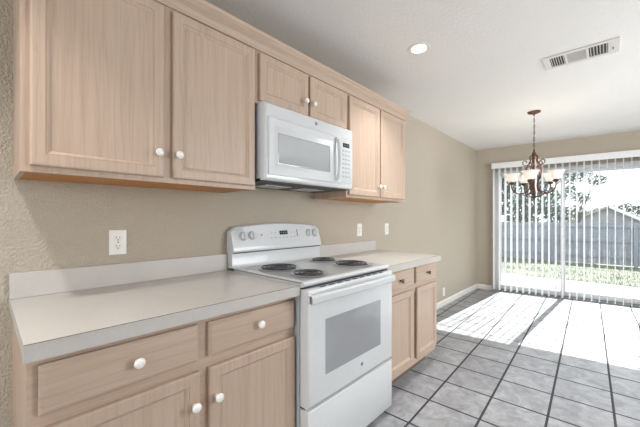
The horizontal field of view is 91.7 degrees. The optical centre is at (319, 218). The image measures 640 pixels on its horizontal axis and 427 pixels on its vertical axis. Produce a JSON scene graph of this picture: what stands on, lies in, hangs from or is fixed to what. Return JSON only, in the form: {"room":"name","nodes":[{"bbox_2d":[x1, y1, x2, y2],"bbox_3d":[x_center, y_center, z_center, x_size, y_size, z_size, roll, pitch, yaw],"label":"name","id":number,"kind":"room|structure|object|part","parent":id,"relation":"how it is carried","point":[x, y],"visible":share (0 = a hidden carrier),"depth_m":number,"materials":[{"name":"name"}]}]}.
{"room":"kitchen","nodes":[
{"label":"kitchen","id":0,"kind":"room"},
{"bbox_2d":[0,0,475,426],"bbox_3d":[-0.115,0.007,2.478,0.120,2.437,8.720,0,0,43],"label":"wall","id":1,"kind":"structure","parent":0,"point":[44,225],"depth_m":1.71,"materials":[{"name":"paint"}]},
{"bbox_2d":[109,230,126,254],"bbox_3d":[-0.958,0.112,1.474,0.008,0.116,0.072,0,0,43],"label":"outlet","id":2,"kind":"object","parent":1,"relation":"attached to","point":[117,238],"visible":1,"depth_m":1.47,"materials":[{"name":"white plastic"}]},
{"bbox_2d":[114,243,121,249],"bbox_3d":[-0.958,0.132,1.474,0.008,0.033,0.033,0,0,43],"label":"receptacle","id":3,"kind":"object","parent":2,"relation":"attached to","point":[117,246],"depth_m":1.47,"materials":[{"name":"white plastic"}]},
{"bbox_2d":[114,235,121,241],"bbox_3d":[-0.958,0.092,1.474,0.008,0.033,0.033,0,0,43],"label":"receptacle","id":4,"kind":"object","parent":2,"relation":"attached to","point":[117,238],"depth_m":1.47,"materials":[{"name":"white plastic"}]},
{"bbox_2d":[9,254,227,299],"bbox_3d":[-0.883,0.262,1.545,0.020,0.100,0.936,0,0,43],"label":"backsplash","id":5,"kind":"structure","parent":1,"relation":"attached to","point":[53,281],"depth_m":1.43,"materials":[{"name":"laminate"}]},
{"bbox_2d":[13,0,254,192],"bbox_3d":[-0.755,-0.539,1.422,0.376,0.770,0.906,0,0,43],"label":"upper cabinet","id":6,"kind":"object","parent":1,"relation":"attached to","point":[123,93],"visible":0.99,"depth_m":1.22,"materials":[{"name":"brown wood"}]},
{"bbox_3d":[-0.799,-0.533,1.157,0.019,0.718,0.412,0,0,43],"label":"door","id":7,"kind":"part","parent":6,"relation":"part of","materials":[{"name":"brown wood"}]},
{"bbox_3d":[-0.803,-0.533,1.161,0.006,0.610,0.304,0,0,43],"label":"door panel","id":8,"kind":"part","parent":6,"relation":"part of","materials":[{"name":"brown wood"}]},
{"bbox_3d":[-0.778,-0.162,1.444,0.300,0.012,0.878,0,0,43],"label":"panel","id":9,"kind":"part","parent":6,"relation":"part of","materials":[{"name":"brown wood"}]},
{"bbox_3d":[-0.657,-0.272,1.274,0.031,0.033,0.033,0,0,43],"label":"knob","id":10,"kind":"part","parent":6,"relation":"part of","materials":[{"name":"ceramic"}]},
{"bbox_3d":[-0.602,-0.273,1.333,0.031,0.033,0.033,0,0,43],"label":"knob","id":11,"kind":"part","parent":6,"relation":"part of","materials":[{"name":"ceramic"}]},
{"bbox_3d":[-0.490,-0.533,1.490,0.019,0.718,0.419,0,0,43],"label":"door","id":12,"kind":"part","parent":6,"relation":"part of","materials":[{"name":"brown wood"}]},
{"bbox_3d":[-0.494,-0.533,1.494,0.006,0.610,0.311,0,0,43],"label":"door panel","id":13,"kind":"part","parent":6,"relation":"part of","materials":[{"name":"brown wood"}]},
{"bbox_2d":[154,0,409,120],"bbox_3d":[-0.203,-0.946,2.020,0.373,0.080,2.628,0,0,43],"label":"crown molding","id":14,"kind":"structure","parent":6,"relation":"attached to","point":[204,12],"depth_m":1.71,"materials":[{"name":"brown wood"}]},
{"bbox_2d":[255,49,345,128],"bbox_3d":[-0.180,-0.771,2.043,0.376,0.305,0.785,0,0,43],"label":"upper cabinet","id":15,"kind":"object","parent":1,"relation":"attached to","point":[278,83],"visible":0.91,"depth_m":1.87,"materials":[{"name":"brown wood"}]},
{"bbox_3d":[-0.200,-0.764,1.804,0.019,0.256,0.365,0,0,43],"label":"door","id":16,"kind":"part","parent":15,"relation":"part of","materials":[{"name":"brown wood"}]},
{"bbox_3d":[-0.204,-0.764,1.807,0.006,0.148,0.257,0,0,43],"label":"door panel","id":17,"kind":"part","parent":15,"relation":"part of","materials":[{"name":"brown wood"}]},
{"bbox_3d":[-0.086,-0.771,1.957,0.019,0.305,0.785,0,0,43],"label":"frame","id":18,"kind":"part","parent":15,"relation":"part of","materials":[{"name":"brown wood"}]},
{"bbox_2d":[255,101,351,192],"bbox_3d":[-0.154,-0.407,2.014,0.446,0.420,0.766,0,0,43],"label":"microwave","id":19,"kind":"object","parent":15,"relation":"attached to","point":[295,151],"visible":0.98,"depth_m":1.81,"materials":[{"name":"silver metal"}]},
{"bbox_3d":[-0.172,-0.208,2.030,0.345,0.016,0.742,0,0,43],"label":"plate","id":20,"kind":"part","parent":19,"relation":"part of","materials":[{"name":"white metal"}]},
{"bbox_3d":[-0.067,-0.387,1.849,0.010,0.305,0.602,0,0,43],"label":"door","id":21,"kind":"part","parent":19,"relation":"part of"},
{"bbox_3d":[0.120,-0.388,2.018,0.050,0.287,0.025,0,0,43],"label":"handle","id":22,"kind":"part","parent":19,"relation":"part of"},
{"bbox_3d":[0.179,-0.384,2.118,0.005,0.287,0.132,0,0,43],"label":"control panel","id":23,"kind":"part","parent":19,"relation":"part of","materials":[{"name":"white plastic"}]},
{"bbox_3d":[0.059,-0.764,2.084,0.019,0.256,0.366,0,0,43],"label":"door","id":24,"kind":"part","parent":15,"relation":"part of","materials":[{"name":"brown wood"}]},
{"bbox_3d":[0.055,-0.764,2.087,0.006,0.148,0.258,0,0,43],"label":"door panel","id":25,"kind":"part","parent":15,"relation":"part of","materials":[{"name":"brown wood"}]},
{"bbox_2d":[320,240,375,256],"bbox_3d":[0.255,0.263,2.775,0.020,0.098,0.862,0,0,43],"label":"backsplash","id":26,"kind":"structure","parent":1,"relation":"attached to","point":[328,250],"depth_m":2.74,"materials":[{"name":"laminate"}]},
{"bbox_2d":[314,93,404,202],"bbox_3d":[0.389,-0.539,2.658,0.376,0.770,0.887,0,0,43],"label":"upper cabinet","id":27,"kind":"object","parent":1,"relation":"attached to","point":[378,136],"visible":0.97,"depth_m":2.50,"materials":[{"name":"brown wood"}]},
{"bbox_3d":[0.366,-0.162,2.679,0.300,0.012,0.859,0,0,43],"label":"panel","id":28,"kind":"part","parent":27,"relation":"part of","materials":[{"name":"brown wood"}]},
{"bbox_3d":[0.346,-0.533,2.394,0.019,0.718,0.404,0,0,43],"label":"door","id":29,"kind":"part","parent":27,"relation":"part of","materials":[{"name":"brown wood"}]},
{"bbox_3d":[0.342,-0.533,2.398,0.006,0.610,0.296,0,0,43],"label":"door panel","id":30,"kind":"part","parent":27,"relation":"part of","materials":[{"name":"brown wood"}]},
{"bbox_3d":[0.483,-0.539,2.571,0.019,0.770,0.887,0,0,43],"label":"frame","id":31,"kind":"part","parent":27,"relation":"part of","materials":[{"name":"brown wood"}]},
{"bbox_3d":[0.631,-0.533,2.702,0.019,0.718,0.400,0,0,43],"label":"door","id":32,"kind":"part","parent":27,"relation":"part of","materials":[{"name":"brown wood"}]},
{"bbox_3d":[0.628,-0.533,2.706,0.006,0.610,0.292,0,0,43],"label":"door panel","id":33,"kind":"part","parent":27,"relation":"part of","materials":[{"name":"brown wood"}]},
{"bbox_2d":[357,224,361,235],"bbox_3d":[0.370,0.104,2.908,0.008,0.116,0.072,0,0,43],"label":"outlet","id":34,"kind":"object","parent":1,"relation":"attached to","point":[359,226],"visible":1,"depth_m":2.90,"materials":[{"name":"white plastic"}]},
{"bbox_2d":[385,223,388,234],"bbox_3d":[0.701,0.108,3.265,0.008,0.116,0.072,0,0,43],"label":"outlet","id":35,"kind":"object","parent":1,"relation":"attached to","point":[386,224],"visible":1,"depth_m":3.26,"materials":[{"name":"white plastic"}]},
{"bbox_2d":[437,284,476,308],"bbox_3d":[1.668,1.187,4.305,0.014,0.078,3.265,0,0,43],"label":"baseboard","id":36,"kind":"structure","parent":1,"relation":"attached to","point":[442,303],"depth_m":4.73,"materials":[{"name":"white wood"}]},
{"bbox_2d":[205,0,639,149],"bbox_3d":[1.566,-1.271,1.262,4.240,0.120,9.220,0,0,43],"label":"ceiling","id":37,"kind":"structure","parent":0,"point":[478,80],"depth_m":2.32,"materials":[{"name":"paint"}]},
{"bbox_2d":[408,42,429,53],"bbox_3d":[0.703,-1.207,2.211,0.156,0.008,0.156,0,0,43],"label":"recessed light","id":38,"kind":"object","parent":37,"relation":"in","point":[421,47],"visible":1,"depth_m":2.20,"materials":[{"name":"white plastic"}]},
{"bbox_2d":[503,110,565,199],"bbox_3d":[2.410,-0.709,3.506,0.587,1.005,0.568,0,0,43],"label":"chandelier","id":39,"kind":"object","parent":37,"relation":"hanging from","point":[554,175],"visible":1,"depth_m":3.52,"materials":[{"name":"brown metal"}]},
{"bbox_3d":[2.228,-0.471,3.614,0.174,0.095,0.174,0,0,43],"label":"lamp shade","id":40,"kind":"part","parent":39,"relation":"part of","materials":[{"name":"white glass"}]},
{"bbox_3d":[2.319,-0.485,3.571,0.206,0.488,0.073,0,0,43],"label":"arm","id":41,"kind":"part","parent":39,"relation":"part of","materials":[{"name":"brown metal"}]},
{"bbox_3d":[2.452,-0.471,3.736,0.174,0.095,0.174,0,0,43],"label":"lamp shade","id":42,"kind":"part","parent":39,"relation":"part of","materials":[{"name":"white glass"}]},
{"bbox_3d":[2.439,-0.485,3.636,0.012,0.488,0.216,0,0,8],"label":"arm","id":43,"kind":"part","parent":39,"relation":"part of","materials":[{"name":"brown metal"}]},
{"bbox_3d":[2.274,-0.471,3.363,0.174,0.095,0.174,0,0,43],"label":"lamp shade","id":44,"kind":"part","parent":39,"relation":"part of","materials":[{"name":"white glass"}]},
{"bbox_3d":[2.344,-0.485,3.436,0.012,0.488,0.216,0,0,44],"label":"arm","id":45,"kind":"part","parent":39,"relation":"part of","materials":[{"name":"brown metal"}]},
{"bbox_3d":[2.424,-0.970,3.520,0.015,0.412,0.015,0,0,-2],"label":"chain","id":46,"kind":"part","parent":39,"relation":"part of","materials":[{"name":"brown metal"}]},
{"bbox_3d":[2.424,-1.188,3.520,0.128,0.045,0.128,0,0,43],"label":"ceiling plate","id":47,"kind":"part","parent":39,"relation":"part of","materials":[{"name":"brown metal"}]},
{"bbox_3d":[2.538,-0.485,3.542,0.216,0.488,0.012,0,0,-10],"label":"arm","id":48,"kind":"part","parent":39,"relation":"part of","materials":[{"name":"brown metal"}]},
{"bbox_3d":[2.479,-0.485,3.419,0.205,0.488,0.078,0,0,43],"label":"arm","id":49,"kind":"part","parent":39,"relation":"part of","materials":[{"name":"brown metal"}]},
{"bbox_3d":[2.637,-0.471,3.560,0.174,0.095,0.174,0,0,43],"label":"lamp shade","id":50,"kind":"part","parent":39,"relation":"part of","materials":[{"name":"white glass"}]},
{"bbox_3d":[2.527,-0.471,3.330,0.174,0.095,0.174,0,0,43],"label":"lamp shade","id":51,"kind":"part","parent":39,"relation":"part of","materials":[{"name":"white glass"}]},
{"bbox_2d":[542,36,619,69],"bbox_3d":[1.916,-1.197,2.294,0.424,0.027,0.240,0,0,43],"label":"ceiling vent","id":52,"kind":"object","parent":37,"relation":"in","point":[606,47],"visible":1,"depth_m":2.28,"materials":[{"name":"white metal"}]},
{"bbox_2d":[366,288,639,426],"bbox_3d":[1.520,1.286,1.212,4.240,0.120,9.083,0,0,43],"label":"floor","id":53,"kind":"structure","parent":0,"point":[498,358],"depth_m":2.53,"materials":[{"name":"tile"}]},
{"bbox_2d":[12,297,294,426],"bbox_3d":[-0.645,0.789,1.331,0.657,0.874,0.929,0,0,43],"label":"base cabinet","id":54,"kind":"object","parent":53,"relation":"on","point":[235,369],"visible":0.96,"depth_m":1.08,"materials":[{"name":"brown wood"}]},
{"bbox_3d":[-0.588,0.449,0.968,0.019,0.132,0.430,0,0,43],"label":"drawer","id":55,"kind":"part","parent":54,"relation":"part of","materials":[{"name":"brown wood"}]},
{"bbox_3d":[-0.587,0.824,0.970,0.019,0.544,0.434,0,0,43],"label":"door","id":56,"kind":"part","parent":54,"relation":"part of","materials":[{"name":"brown wood"}]},
{"bbox_3d":[-0.560,0.446,0.963,0.031,0.033,0.033,0,0,43],"label":"knob","id":57,"kind":"part","parent":54,"relation":"part of","materials":[{"name":"ceramic"}]},
{"bbox_3d":[-0.591,0.824,0.973,0.006,0.436,0.326,0,0,43],"label":"door panel","id":58,"kind":"part","parent":54,"relation":"part of","materials":[{"name":"brown wood"}]},
{"bbox_2d":[9,254,299,364],"bbox_3d":[-0.650,0.286,1.329,0.656,0.148,0.936,0,0,43],"label":"countertop","id":59,"kind":"structure","parent":54,"relation":"on","point":[54,312],"depth_m":1.21,"materials":[{"name":"laminate"}]},
{"bbox_3d":[-0.436,0.666,1.096,0.031,0.033,0.033,0,0,43],"label":"knob","id":60,"kind":"part","parent":54,"relation":"part of","materials":[{"name":"ceramic"}]},
{"bbox_3d":[-0.376,0.666,1.161,0.031,0.033,0.033,0,0,43],"label":"knob","id":61,"kind":"part","parent":54,"relation":"part of","materials":[{"name":"ceramic"}]},
{"bbox_3d":[-0.269,0.448,1.313,0.019,0.128,0.430,0,0,43],"label":"drawer","id":62,"kind":"part","parent":54,"relation":"part of","materials":[{"name":"brown wood"}]},
{"bbox_3d":[-0.268,0.824,1.314,0.019,0.544,0.428,0,0,43],"label":"door","id":63,"kind":"part","parent":54,"relation":"part of","materials":[{"name":"brown wood"}]},
{"bbox_3d":[-0.272,0.824,1.318,0.006,0.436,0.320,0,0,43],"label":"door panel","id":64,"kind":"part","parent":54,"relation":"part of","materials":[{"name":"brown wood"}]},
{"bbox_3d":[-0.246,0.442,1.302,0.031,0.033,0.033,0,0,43],"label":"knob","id":65,"kind":"part","parent":54,"relation":"part of","materials":[{"name":"ceramic"}]},
{"bbox_2d":[227,223,395,426],"bbox_3d":[-0.039,0.627,1.929,0.738,1.198,0.768,0,0,43],"label":"range","id":66,"kind":"object","parent":53,"relation":"on","point":[343,307],"visible":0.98,"depth_m":1.72,"materials":[{"name":"white metal"}]},
{"bbox_3d":[-0.464,0.109,1.906,0.037,0.057,0.058,0,0,43],"label":"control knob","id":67,"kind":"part","parent":66,"relation":"part of","materials":[{"name":"white plastic"}]},
{"bbox_3d":[-0.420,0.107,1.953,0.037,0.057,0.058,0,0,43],"label":"control knob","id":68,"kind":"part","parent":66,"relation":"part of","materials":[{"name":"white plastic"}]},
{"bbox_3d":[-0.241,0.297,1.878,0.264,0.009,0.264,0,0,43],"label":"burner","id":69,"kind":"part","parent":66,"relation":"part of","materials":[{"name":"black metal"}]},
{"bbox_3d":[-0.081,0.105,2.321,0.037,0.057,0.058,0,0,43],"label":"control knob","id":70,"kind":"part","parent":66,"relation":"part of","materials":[{"name":"white plastic"}]},
{"bbox_2d":[229,258,389,287],"bbox_3d":[-0.061,0.308,1.949,0.678,0.030,0.768,0,0,43],"label":"cooktop","id":71,"kind":"object","parent":66,"relation":"in","point":[304,272],"depth_m":1.81,"materials":[{"name":"white metal"}]},
{"bbox_3d":[-0.056,0.297,1.681,0.214,0.009,0.214,0,0,43],"label":"burner","id":72,"kind":"part","parent":66,"relation":"part of","materials":[{"name":"black metal"}]},
{"bbox_3d":[-0.036,0.109,2.368,0.037,0.057,0.058,0,0,43],"label":"control knob","id":73,"kind":"part","parent":66,"relation":"part of","materials":[{"name":"white plastic"}]},
{"bbox_3d":[0.029,0.297,2.229,0.214,0.009,0.214,0,0,43],"label":"burner","id":74,"kind":"part","parent":66,"relation":"part of","materials":[{"name":"black metal"}]},
{"bbox_3d":[0.185,1.042,1.722,0.052,0.297,0.760,0,0,43],"label":"storage drawer","id":75,"kind":"part","parent":66,"relation":"part of","materials":[{"name":"white metal"}]},
{"bbox_3d":[0.185,0.606,1.722,0.052,0.550,0.760,0,0,43],"label":"oven door","id":76,"kind":"part","parent":66,"relation":"part of","materials":[{"name":"white metal"}]},
{"bbox_3d":[0.210,0.372,1.686,0.042,0.040,0.742,0,0,43],"label":"handle","id":77,"kind":"part","parent":66,"relation":"part of","materials":[{"name":"white metal"}]},
{"bbox_3d":[0.209,0.297,2.041,0.260,0.009,0.260,0,0,43],"label":"burner","id":78,"kind":"part","parent":66,"relation":"part of","materials":[{"name":"black metal"}]},
{"bbox_2d":[390,262,436,383],"bbox_3d":[0.494,0.789,2.562,0.656,0.874,0.879,0,0,43],"label":"base cabinet","id":79,"kind":"object","parent":53,"relation":"on","point":[414,290],"visible":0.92,"depth_m":2.38,"materials":[{"name":"brown wood"}]},
{"bbox_2d":[320,240,440,272],"bbox_3d":[0.497,0.287,2.569,0.656,0.146,0.890,0,0,43],"label":"countertop","id":80,"kind":"structure","parent":79,"relation":"on","point":[366,251],"depth_m":2.57,"materials":[{"name":"laminate"}]},
{"bbox_3d":[0.556,0.811,2.212,0.006,0.442,0.301,0,0,43],"label":"door panel","id":81,"kind":"part","parent":79,"relation":"part of","materials":[{"name":"brown wood"}]},
{"bbox_3d":[0.562,0.435,2.211,0.019,0.130,0.417,0,0,43],"label":"drawer","id":82,"kind":"part","parent":79,"relation":"part of","materials":[{"name":"brown wood"}]},
{"bbox_3d":[0.560,0.811,2.208,0.019,0.550,0.409,0,0,43],"label":"door","id":83,"kind":"part","parent":79,"relation":"part of","materials":[{"name":"brown wood"}]},
{"bbox_3d":[0.869,0.435,2.543,0.019,0.130,0.377,0,0,43],"label":"drawer","id":84,"kind":"part","parent":79,"relation":"part of","materials":[{"name":"brown wood"}]},
{"bbox_3d":[0.873,0.811,2.546,0.019,0.550,0.367,0,0,43],"label":"door","id":85,"kind":"part","parent":79,"relation":"part of","materials":[{"name":"brown wood"}]},
{"bbox_3d":[0.869,0.811,2.550,0.006,0.442,0.259,0,0,43],"label":"door panel","id":86,"kind":"part","parent":79,"relation":"part of","materials":[{"name":"brown wood"}]},
{"bbox_2d":[476,131,639,289],"bbox_3d":[4.478,0.007,4.300,4.220,2.437,0.140,0,0,37],"label":"wall","id":87,"kind":"structure","parent":0,"point":[626,141],"depth_m":5.25,"materials":[{"name":"paint"}]},
{"bbox_2d":[477,284,491,289],"bbox_3d":[2.868,1.187,5.420,0.229,0.078,0.014,0,0,37],"label":"baseboard","id":88,"kind":"structure","parent":87,"relation":"attached to","point":[481,286],"depth_m":5.42,"materials":[{"name":"white wood"}]},
{"bbox_2d":[491,149,639,306],"bbox_3d":[4.071,0.134,4.448,2.848,2.135,0.116,0,0,37],"label":"vertical blind","id":89,"kind":"object","parent":87,"relation":"attached to","point":[631,153],"visible":0.98,"depth_m":4.71,"materials":[{"name":"plastic"}]},
{"bbox_2d":[494,160,639,307],"bbox_3d":[4.129,0.211,4.560,2.760,2.030,0.146,0,0,37],"label":"door","id":90,"kind":"structure","parent":87,"relation":"in","point":[635,164],"depth_m":4.80,"materials":[{"name":"plastic"}]},
{"bbox_3d":[3.421,0.221,5.075,0.910,1.946,0.032,0,0,37],"label":"panel","id":91,"kind":"part","parent":90,"relation":"part of","materials":[{"name":"glass"}]},
{"bbox_3d":[4.146,0.221,4.582,0.950,1.946,0.032,0,0,37],"label":"panel","id":92,"kind":"part","parent":90,"relation":"part of","materials":[{"name":"glass"}]},
{"label":"outside","id":93,"kind":"structure","parent":0,"visible":0},
{"bbox_2d":[502,247,639,286],"bbox_3d":[25.633,1.976,22.841,60.000,1.329,51.650,0,0,43],"label":"lawn","id":94,"kind":"structure","parent":93,"point":[552,266],"depth_m":8.92,"materials":[{"name":"grass"}]},
{"bbox_2d":[502,173,573,222],"bbox_3d":[10.442,-0.735,16.279,4.436,5.134,2.334,0,0,43],"label":"tree","id":95,"kind":"object","parent":94,"relation":"on","point":[552,195],"visible":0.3,"depth_m":15.70,"materials":[{"name":"green plant"}]},
{"bbox_2d":[502,221,639,267],"bbox_3d":[10.334,0.947,12.141,12.085,1.659,0.159,0,0,43],"label":"fence","id":96,"kind":"object","parent":94,"relation":"on","point":[603,226],"visible":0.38,"depth_m":12.11,"materials":[{"name":"grey wood"}]},
{"bbox_3d":[9.583,0.991,12.792,0.100,1.570,0.094,0,0,43],"label":"post","id":97,"kind":"part","parent":96,"relation":"part of","materials":[{"name":"grey wood"}]},
{"bbox_3d":[10.326,0.283,12.196,12.000,0.085,0.039,0,0,43],"label":"rail","id":98,"kind":"part","parent":96,"relation":"part of","materials":[{"name":"grey wood"}]},
{"bbox_3d":[10.326,0.834,12.196,12.000,0.085,0.039,0,0,43],"label":"rail","id":99,"kind":"part","parent":96,"relation":"part of","materials":[{"name":"grey wood"}]},
{"bbox_3d":[10.326,1.433,12.196,12.000,0.085,0.039,0,0,43],"label":"rail","id":100,"kind":"part","parent":96,"relation":"part of","materials":[{"name":"grey wood"}]},
{"bbox_3d":[11.344,0.991,11.161,0.100,1.570,0.094,0,0,43],"label":"post","id":101,"kind":"part","parent":96,"relation":"part of","materials":[{"name":"grey wood"}]},
{"bbox_2d":[559,171,606,222],"bbox_3d":[13.580,-0.702,16.032,2.461,5.062,1.511,0,0,43],"label":"tree","id":102,"kind":"object","parent":94,"relation":"on","point":[580,212],"visible":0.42,"depth_m":16.09,"materials":[{"name":"green plant"}]},
{"bbox_2d":[567,205,639,246],"bbox_3d":[22.719,0.771,24.551,7.200,3.510,9.700,0,0,43],"label":"house","id":103,"kind":"structure","parent":94,"relation":"on","point":[611,209],"depth_m":21.93,"materials":[{"name":"brick"}]},
{"bbox_2d":[613,202,639,216],"bbox_3d":[29.871,0.416,29.587,3.839,4.039,1.491,0,0,43],"label":"tree","id":104,"kind":"object","parent":94,"relation":"on","point":[621,205],"visible":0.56,"depth_m":29.66,"materials":[{"name":"green plant"}]},
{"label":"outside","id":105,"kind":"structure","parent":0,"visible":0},
{"bbox_2d":[502,273,639,298],"bbox_3d":[4.593,1.386,5.635,10.500,0.180,2.290,0,0,43],"label":"patio","id":106,"kind":"structure","parent":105,"point":[603,287],"depth_m":5.94,"materials":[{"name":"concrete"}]}
]}

